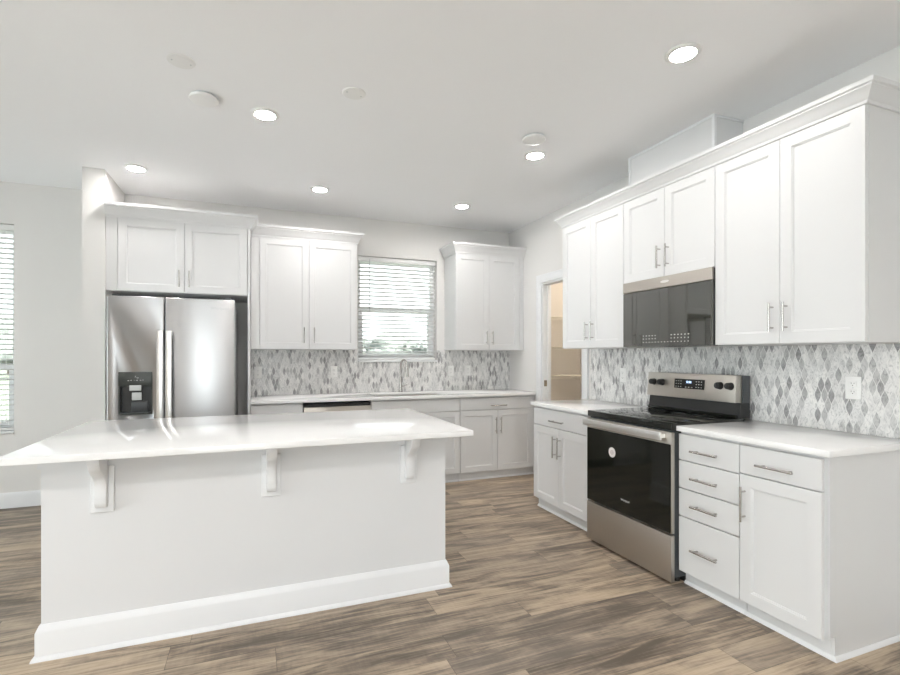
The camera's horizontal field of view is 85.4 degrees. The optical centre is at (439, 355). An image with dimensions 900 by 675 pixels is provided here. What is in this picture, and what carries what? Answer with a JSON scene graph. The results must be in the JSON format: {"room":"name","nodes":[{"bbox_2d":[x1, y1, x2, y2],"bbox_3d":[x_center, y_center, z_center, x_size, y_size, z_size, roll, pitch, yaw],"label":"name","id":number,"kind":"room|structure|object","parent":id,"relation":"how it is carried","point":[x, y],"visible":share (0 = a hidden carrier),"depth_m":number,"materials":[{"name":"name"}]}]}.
{"room":"kitchen","nodes":[
{"label":"kitchen","id":0,"kind":"room"},
{"bbox_2d":[82,167,124,423],"bbox_3d":[-2.877,-0.092,4.190,0.154,2.814,0.640,0,0,-21],"label":"wall","id":1,"kind":"structure","parent":0,"point":[98,186],"depth_m":3.89,"materials":[{"name":"white paint"}]},
{"bbox_2d":[0,181,509,492],"bbox_3d":[-2.595,-0.092,4.721,7.315,2.814,0.169,0,0,-21],"label":"wall","id":2,"kind":"structure","parent":0,"point":[46,220],"depth_m":4.39,"materials":[{"name":"white paint"}]},
{"bbox_2d":[0,231,13,427],"bbox_3d":[-4.163,-0.243,4.178,0.918,1.795,0.055,0,0,-21],"label":"window","id":3,"kind":"structure","parent":2,"relation":"in","point":[9,422],"depth_m":4.30,"materials":[{"name":"plastic"}]},
{"bbox_2d":[0,224,13,430],"bbox_3d":[-4.134,-0.244,4.101,0.906,1.786,0.070,0,0,-21],"label":"window blind","id":4,"kind":"object","parent":3,"relation":"attached to","point":[3,227],"visible":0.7,"depth_m":4.24,"materials":[{"name":"grey plastic"}]},
{"bbox_2d":[0,430,13,433],"bbox_3d":[-4.132,0.662,4.096,0.918,0.020,0.122,0,0,-21],"label":"trim","id":5,"kind":"structure","parent":2,"relation":"attached to","point":[6,431],"depth_m":4.20,"materials":[{"name":"paint"}]},
{"bbox_2d":[0,490,40,508],"bbox_3d":[-4.329,1.248,3.629,3.296,0.132,0.654,0,0,-21],"label":"baseboard","id":6,"kind":"structure","parent":2,"relation":"attached to","point":[25,498],"depth_m":4.23,"materials":[{"name":"paint"}]},
{"bbox_2d":[103,201,257,302],"bbox_3d":[-2.258,-0.882,4.400,1.150,0.702,0.687,0,0,-21],"label":"upper cabinet","id":7,"kind":"object","parent":2,"relation":"attached to","point":[152,250],"visible":0.98,"depth_m":4.11,"materials":[{"name":"paint"}]},
{"bbox_2d":[254,367,261,377],"bbox_3d":[-1.833,0.169,4.916,0.072,0.118,0.008,0,0,-21],"label":"wall outlet","id":8,"kind":"object","parent":2,"relation":"attached to","point":[257,370],"visible":1,"depth_m":4.91,"materials":[{"name":"white plastic"}]},
{"bbox_2d":[251,224,363,349],"bbox_3d":[-1.330,-0.647,4.905,1.066,1.172,0.405,0,0,-21],"label":"upper cabinet","id":9,"kind":"object","parent":2,"relation":"attached to","point":[304,280],"visible":0.96,"depth_m":4.75,"materials":[{"name":"paint"}]},
{"bbox_2d":[330,366,336,376],"bbox_3d":[-1.126,0.171,5.186,0.072,0.118,0.008,0,0,-21],"label":"wall outlet","id":10,"kind":"object","parent":2,"relation":"attached to","point":[333,369],"visible":1,"depth_m":5.18,"materials":[{"name":"white plastic"}]},
{"bbox_2d":[251,350,509,395],"bbox_3d":[-0.524,0.170,5.425,2.943,0.460,0.009,0,0,-21],"label":"tile backsplash","id":11,"kind":"structure","parent":2,"relation":"attached to","point":[284,372],"depth_m":5.30,"materials":[{"name":"tile"}]},
{"bbox_2d":[358,261,433,357],"bbox_3d":[-0.506,-0.519,5.573,0.913,1.143,0.055,0,0,-21],"label":"window","id":12,"kind":"structure","parent":2,"relation":"in","point":[430,300],"depth_m":5.59,"materials":[{"name":"plastic"}]},
{"bbox_2d":[358,256,434,359],"bbox_3d":[-0.477,-0.520,5.496,0.901,1.134,0.070,0,0,-21],"label":"window blind","id":13,"kind":"object","parent":12,"relation":"attached to","point":[392,262],"visible":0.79,"depth_m":5.48,"materials":[{"name":"grey plastic"}]},
{"bbox_2d":[358,360,436,361],"bbox_3d":[-0.475,0.060,5.490,0.913,0.020,0.122,0,0,-21],"label":"trim","id":14,"kind":"structure","parent":2,"relation":"attached to","point":[358,360],"depth_m":5.42,"materials":[{"name":"paint"}]},
{"bbox_2d":[448,366,453,375],"bbox_3d":[0.129,0.174,5.664,0.072,0.118,0.008,0,0,-21],"label":"wall outlet","id":15,"kind":"object","parent":2,"relation":"attached to","point":[450,368],"visible":1,"depth_m":5.66,"materials":[{"name":"white plastic"}]},
{"bbox_2d":[465,366,470,375],"bbox_3d":[0.331,0.174,5.741,0.072,0.118,0.008,0,0,-21],"label":"wall outlet","id":16,"kind":"object","parent":2,"relation":"attached to","point":[467,368],"visible":1,"depth_m":5.74,"materials":[{"name":"white plastic"}]},
{"bbox_2d":[439,241,526,350],"bbox_3d":[0.494,-0.647,5.600,0.913,1.172,0.405,0,0,-21],"label":"upper cabinet","id":17,"kind":"object","parent":2,"relation":"attached to","point":[484,283],"visible":1,"depth_m":5.47,"materials":[{"name":"paint"}]},
{"bbox_2d":[0,0,899,232],"bbox_3d":[-0.336,-1.574,0.760,9.115,0.150,9.260,0,0,-21],"label":"ceiling","id":18,"kind":"structure","parent":0,"point":[453,89],"depth_m":2.69,"materials":[{"name":"white paint"}]},
{"bbox_2d":[124,164,147,172],"bbox_3d":[-2.425,-1.493,3.892,0.168,0.010,0.168,0,0,-21],"label":"recessed light","id":19,"kind":"object","parent":18,"relation":"in","point":[132,167],"visible":1,"depth_m":3.88,"materials":[{"name":"white plastic"}]},
{"bbox_2d":[166,53,195,68],"bbox_3d":[-1.315,-1.495,2.479,0.132,0.008,0.132,0,0,-21],"label":"cover plate","id":20,"kind":"object","parent":18,"relation":"attached to","point":[181,61],"visible":1,"depth_m":2.47,"materials":[{"name":"white plastic"}]},
{"bbox_2d":[188,90,218,107],"bbox_3d":[-1.364,-1.484,2.819,0.160,0.030,0.160,0,0,-21],"label":"smoke detector","id":21,"kind":"object","parent":18,"relation":"attached to","point":[201,98],"visible":1,"depth_m":2.80,"materials":[{"name":"grey plastic"}]},
{"bbox_2d":[251,107,278,120],"bbox_3d":[-1.083,-1.493,3.023,0.168,0.010,0.168,0,0,-21],"label":"recessed light","id":22,"kind":"object","parent":18,"relation":"in","point":[261,113],"visible":1,"depth_m":3.02,"materials":[{"name":"white plastic"}]},
{"bbox_2d":[310,186,329,192],"bbox_3d":[-1.077,-1.493,4.383,0.168,0.010,0.168,0,0,-21],"label":"recessed light","id":23,"kind":"object","parent":18,"relation":"in","point":[320,189],"visible":1,"depth_m":4.37,"materials":[{"name":"white plastic"}]},
{"bbox_2d":[342,87,365,99],"bbox_3d":[-0.489,-1.495,2.781,0.132,0.008,0.132,0,0,-21],"label":"cover plate","id":24,"kind":"object","parent":18,"relation":"attached to","point":[355,93],"visible":1,"depth_m":2.77,"materials":[{"name":"white plastic"}]},
{"bbox_2d":[454,203,469,208],"bbox_3d":[0.223,-1.493,4.881,0.168,0.010,0.168,0,0,-21],"label":"recessed light","id":25,"kind":"object","parent":18,"relation":"in","point":[461,205],"visible":1,"depth_m":4.87,"materials":[{"name":"white plastic"}]},
{"bbox_2d":[522,133,545,144],"bbox_3d":[0.646,-1.484,3.341,0.160,0.030,0.160,0,0,-21],"label":"smoke detector","id":26,"kind":"object","parent":18,"relation":"attached to","point":[532,138],"visible":1,"depth_m":3.31,"materials":[{"name":"grey plastic"}]},
{"bbox_2d":[524,150,546,159],"bbox_3d":[0.712,-1.493,3.640,0.168,0.010,0.168,0,0,-21],"label":"recessed light","id":27,"kind":"object","parent":18,"relation":"in","point":[536,154],"visible":1,"depth_m":3.63,"materials":[{"name":"white plastic"}]},
{"bbox_2d":[664,42,701,63],"bbox_3d":[1.205,-1.493,2.414,0.168,0.010,0.168,0,0,-21],"label":"recessed light","id":28,"kind":"object","parent":18,"relation":"in","point":[685,52],"visible":1,"depth_m":2.40,"materials":[{"name":"white plastic"}]},
{"bbox_2d":[0,474,899,674],"bbox_3d":[-0.336,1.375,0.760,9.115,0.120,9.260,0,0,-21],"label":"floor","id":29,"kind":"structure","parent":0,"point":[530,593],"depth_m":2.34,"materials":[{"name":"brown wood"}]},
{"bbox_2d":[107,294,236,419],"bbox_3d":[-2.255,0.412,4.231,0.905,1.780,0.856,0,0,-21],"label":"refrigerator","id":30,"kind":"object","parent":29,"relation":"on","point":[167,357],"visible":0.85,"depth_m":3.87,"materials":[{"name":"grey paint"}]},
{"bbox_2d":[29,438,451,663],"bbox_3d":[-0.983,0.873,2.803,1.947,0.884,1.062,0,0,-21],"label":"kitchen island","id":31,"kind":"object","parent":29,"relation":"on","point":[135,551],"visible":0.91,"depth_m":2.38,"materials":[{"name":"white paint"}]},
{"bbox_2d":[0,408,472,465],"bbox_3d":[-0.981,0.415,2.799,2.039,0.030,1.178,0,0,-21],"label":"island countertop","id":32,"kind":"structure","parent":31,"relation":"on","point":[133,438],"depth_m":2.48,"materials":[{"name":"white stone"}]},
{"bbox_2d":[248,229,250,414],"bbox_3d":[-1.800,0.096,4.609,0.021,2.438,0.623,0,0,-21],"label":"panel","id":33,"kind":"object","parent":29,"relation":"on","point":[249,236],"visible":0.58,"depth_m":4.32,"materials":[{"name":"paint"}]},
{"bbox_2d":[251,403,302,414],"bbox_3d":[-1.574,0.873,4.679,0.450,0.883,0.645,0,0,-21],"label":"base cabinet","id":34,"kind":"object","parent":29,"relation":"on","point":[282,407],"visible":0.11,"depth_m":4.41,"materials":[{"name":"paint"}]},
{"bbox_2d":[250,389,535,403],"bbox_3d":[-0.409,0.415,5.122,2.942,0.030,0.638,0,0,-21],"label":"countertop","id":35,"kind":"structure","parent":34,"relation":"on","point":[367,396],"depth_m":4.91,"materials":[{"name":"white stone"}]},
{"bbox_2d":[398,359,408,391],"bbox_3d":[-0.378,0.218,5.296,0.106,0.365,0.217,0,0,-21],"label":"faucet","id":36,"kind":"object","parent":35,"relation":"on","point":[402,360],"visible":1,"depth_m":5.35,"materials":[{"name":"silver metal"}]},
{"bbox_2d":[303,401,370,412],"bbox_3d":[-1.062,0.880,4.867,0.626,0.868,0.580,0,0,-21],"label":"dishwasher","id":37,"kind":"object","parent":29,"relation":"on","point":[342,405],"visible":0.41,"depth_m":4.61,"materials":[{"name":"grey paint"}]},
{"bbox_2d":[303,401,368,407],"bbox_3d":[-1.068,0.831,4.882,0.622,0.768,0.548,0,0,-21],"label":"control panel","id":38,"kind":"object","parent":37,"relation":"in","point":[342,403],"depth_m":4.62,"materials":[{"name":"black plastic"}]},
{"bbox_2d":[369,394,459,482],"bbox_3d":[-0.328,0.873,5.154,0.936,0.884,0.645,0,0,-21],"label":"base cabinet","id":39,"kind":"object","parent":29,"relation":"on","point":[446,409],"visible":0.2,"depth_m":5.00,"materials":[{"name":"paint"}]},
{"bbox_2d":[458,395,534,480],"bbox_3d":[0.538,0.873,5.484,0.913,0.883,0.645,0,0,-21],"label":"base cabinet","id":40,"kind":"object","parent":29,"relation":"on","point":[501,444],"visible":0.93,"depth_m":5.21,"materials":[{"name":"paint"}]},
{"bbox_2d":[534,406,590,530],"bbox_3d":[1.226,0.873,3.987,0.642,0.883,0.808,0,0,-21],"label":"base cabinet","id":41,"kind":"object","parent":29,"relation":"on","point":[560,437],"visible":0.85,"depth_m":3.87,"materials":[{"name":"paint"}]},
{"bbox_2d":[531,399,647,414],"bbox_3d":[1.240,0.415,3.997,0.646,0.030,0.816,0,0,-21],"label":"countertop","id":42,"kind":"structure","parent":41,"relation":"on","point":[575,406],"depth_m":3.95,"materials":[{"name":"white stone"}]},
{"bbox_2d":[583,372,749,581],"bbox_3d":[1.467,0.719,3.241,0.709,1.192,0.756,0,0,-21],"label":"electric range","id":43,"kind":"object","parent":29,"relation":"on","point":[633,459],"visible":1,"depth_m":3.08,"materials":[{"name":"grey paint"}]},
{"bbox_2d":[588,407,743,430],"bbox_3d":[1.462,0.409,3.239,0.579,0.043,0.756,0,0,-21],"label":"cooktop","id":44,"kind":"object","parent":43,"relation":"in","point":[646,418],"depth_m":3.12,"materials":[{"name":"black glass"}]},
{"bbox_2d":[679,432,746,614],"bbox_3d":[1.705,0.873,2.731,0.642,0.883,0.376,0,0,-21],"label":"base cabinet","id":45,"kind":"object","parent":29,"relation":"on","point":[709,467],"visible":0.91,"depth_m":2.61,"materials":[{"name":"paint"}]},
{"bbox_2d":[739,443,899,662],"bbox_3d":[1.846,0.873,2.361,0.642,0.883,0.413,0,0,-21],"label":"base cabinet","id":46,"kind":"object","parent":29,"relation":"on","point":[820,536],"visible":0.94,"depth_m":2.20,"materials":[{"name":"paint"}]},
{"bbox_2d":[676,420,899,457],"bbox_3d":[1.797,0.415,2.535,0.646,0.030,0.796,0,0,-21],"label":"countertop","id":47,"kind":"structure","parent":46,"relation":"on","point":[806,440],"depth_m":2.40,"materials":[{"name":"white stone"}]},
{"bbox_2d":[551,282,581,400],"bbox_3d":[1.827,-0.092,5.117,1.040,2.814,2.460,0,0,-21],"label":"wall","id":48,"kind":"structure","parent":0,"point":[563,362],"depth_m":6.22,"materials":[{"name":"beige paint"}]},
{"bbox_2d":[551,316,562,318],"bbox_3d":[1.692,-0.297,5.336,0.935,0.349,1.746,0,0,-21],"label":"wire shelf","id":49,"kind":"object","parent":48,"relation":"attached to","point":[552,317],"visible":0.09,"depth_m":5.95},
{"bbox_2d":[551,347,579,349],"bbox_3d":[1.692,0.065,5.336,0.935,0.349,1.746,0,0,-21],"label":"wire shelf","id":50,"kind":"object","parent":48,"relation":"attached to","point":[551,347],"visible":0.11,"depth_m":5.90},
{"bbox_2d":[551,374,581,378],"bbox_3d":[1.692,0.415,5.336,0.935,0.349,1.746,0,0,-21],"label":"wire shelf","id":51,"kind":"object","parent":48,"relation":"attached to","point":[575,374],"visible":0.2,"depth_m":5.94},
{"bbox_2d":[509,45,899,471],"bbox_3d":[2.468,-0.092,1.829,0.104,2.814,8.860,0,0,-21],"label":"wall","id":52,"kind":"structure","parent":0,"point":[797,385],"depth_m":2.92,"materials":[{"name":"grey tile"}]},
{"bbox_2d":[536,269,588,400],"bbox_3d":[1.270,0.221,4.958,0.121,2.187,0.874,0,0,-21],"label":"trim","id":53,"kind":"structure","parent":52,"relation":"attached to","point":[543,290],"depth_m":5.26,"materials":[{"name":"paint"}]},
{"bbox_2d":[563,204,660,348],"bbox_3d":[1.374,-0.595,4.014,0.400,1.066,0.762,0,0,-21],"label":"upper cabinet","id":54,"kind":"object","parent":52,"relation":"attached to","point":[593,247],"visible":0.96,"depth_m":3.92,"materials":[{"name":"paint"}]},
{"bbox_2d":[620,368,625,381],"bbox_3d":[1.541,0.163,4.101,0.008,0.118,0.072,0,0,-21],"label":"wall outlet","id":55,"kind":"object","parent":52,"relation":"attached to","point":[622,370],"visible":1,"depth_m":4.10,"materials":[{"name":"white plastic"}]},
{"bbox_2d":[624,166,714,283],"bbox_3d":[1.646,-0.828,3.302,0.400,0.600,0.762,0,0,-21],"label":"upper cabinet","id":56,"kind":"object","parent":52,"relation":"attached to","point":[670,229],"visible":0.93,"depth_m":3.19,"materials":[{"name":"paint"}]},
{"bbox_2d":[623,267,730,346],"bbox_3d":[1.650,-0.293,3.296,0.376,0.464,0.740,0,0,-21],"label":"microwave","id":57,"kind":"object","parent":56,"relation":"attached to","point":[675,310],"visible":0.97,"depth_m":3.16,"materials":[{"name":"grey paint"}]},
{"bbox_2d":[643,333,688,342],"bbox_3d":[1.484,-0.115,3.214,0.001,0.050,0.385,0,0,-21],"label":"print","id":58,"kind":"object","parent":57,"relation":"attached to","point":[647,337],"depth_m":3.21},
{"bbox_2d":[628,113,743,197],"bbox_3d":[1.684,-1.313,3.404,0.255,0.370,0.742,0,0,-21],"label":"chase","id":59,"kind":"object","parent":56,"relation":"on","point":[715,129],"visible":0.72,"depth_m":3.23,"materials":[{"name":"paint"}]},
{"bbox_2d":[591,343,899,438],"bbox_3d":[1.821,0.170,3.394,0.009,0.460,2.375,0,0,-21],"label":"tile backsplash","id":60,"kind":"structure","parent":52,"relation":"attached to","point":[798,385],"depth_m":2.81,"materials":[{"name":"tile"}]},
{"bbox_2d":[715,104,899,345],"bbox_3d":[1.917,-0.595,2.589,0.400,1.066,0.762,0,0,-21],"label":"upper cabinet","id":61,"kind":"object","parent":52,"relation":"attached to","point":[807,221],"visible":1,"depth_m":2.38,"materials":[{"name":"paint"}]},
{"bbox_2d":[554,74,899,228],"bbox_3d":[1.639,-1.171,3.300,0.415,0.090,2.399,0,0,-21],"label":"crown molding","id":62,"kind":"structure","parent":61,"relation":"attached to","point":[874,90],"depth_m":2.60,"materials":[{"name":"paint"}]},
{"bbox_2d":[845,376,860,399],"bbox_3d":[2.142,0.167,2.526,0.008,0.118,0.072,0,0,-21],"label":"wall outlet","id":63,"kind":"object","parent":52,"relation":"attached to","point":[852,383],"visible":1,"depth_m":2.52,"materials":[{"name":"white plastic"}]},
{"bbox_2d":[849,389,856,394],"bbox_3d":[2.139,0.188,2.525,0.003,0.028,0.034,0,0,-21],"label":"socket","id":64,"kind":"object","parent":63,"relation":"attached to","point":[851,391],"depth_m":2.52,"materials":[{"name":"grey plastic"}]},
{"bbox_2d":[849,381,856,386],"bbox_3d":[2.139,0.145,2.525,0.003,0.028,0.034,0,0,-21],"label":"socket","id":65,"kind":"object","parent":63,"relation":"attached to","point":[851,383],"depth_m":2.52,"materials":[{"name":"grey plastic"}]},
{"label":"outside","id":66,"kind":"structure","parent":0,"visible":0},
{"bbox_2d":[0,370,8,420],"bbox_3d":[-29.524,1.839,77.416,240.000,0.150,154.290,0,0,-21],"label":"ground","id":67,"kind":"structure","parent":66,"point":[6,412],"depth_m":21.62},
{"bbox_2d":[0,315,12,363],"bbox_3d":[-31.413,-0.673,36.081,4.545,4.874,4.868,0,0,29],"label":"tree","id":68,"kind":"object","parent":67,"relation":"on","point":[1,316],"visible":0.13,"depth_m":34.41,"materials":[{"name":"green plant"}]},
{"bbox_2d":[363,331,406,350],"bbox_3d":[-5.189,-0.370,48.215,4.202,4.269,4.688,0,0,-21],"label":"tree","id":69,"kind":"object","parent":67,"relation":"on","point":[388,334],"visible":0.27,"depth_m":46.85,"materials":[{"name":"green plant"}]},
{"bbox_2d":[396,333,419,350],"bbox_3d":[-4.786,-0.526,57.264,5.273,4.580,5.106,0,0,-39],"label":"tree","id":70,"kind":"object","parent":67,"relation":"on","point":[398,334],"visible":0.14,"depth_m":55.80,"materials":[{"name":"green plant"}]},
{"bbox_2d":[414,337,426,351],"bbox_3d":[-0.368,-0.130,49.005,4.322,3.789,4.329,0,0,35],"label":"tree","id":71,"kind":"object","parent":67,"relation":"on","point":[422,342],"visible":0.09,"depth_m":48.19,"materials":[{"name":"green plant"}]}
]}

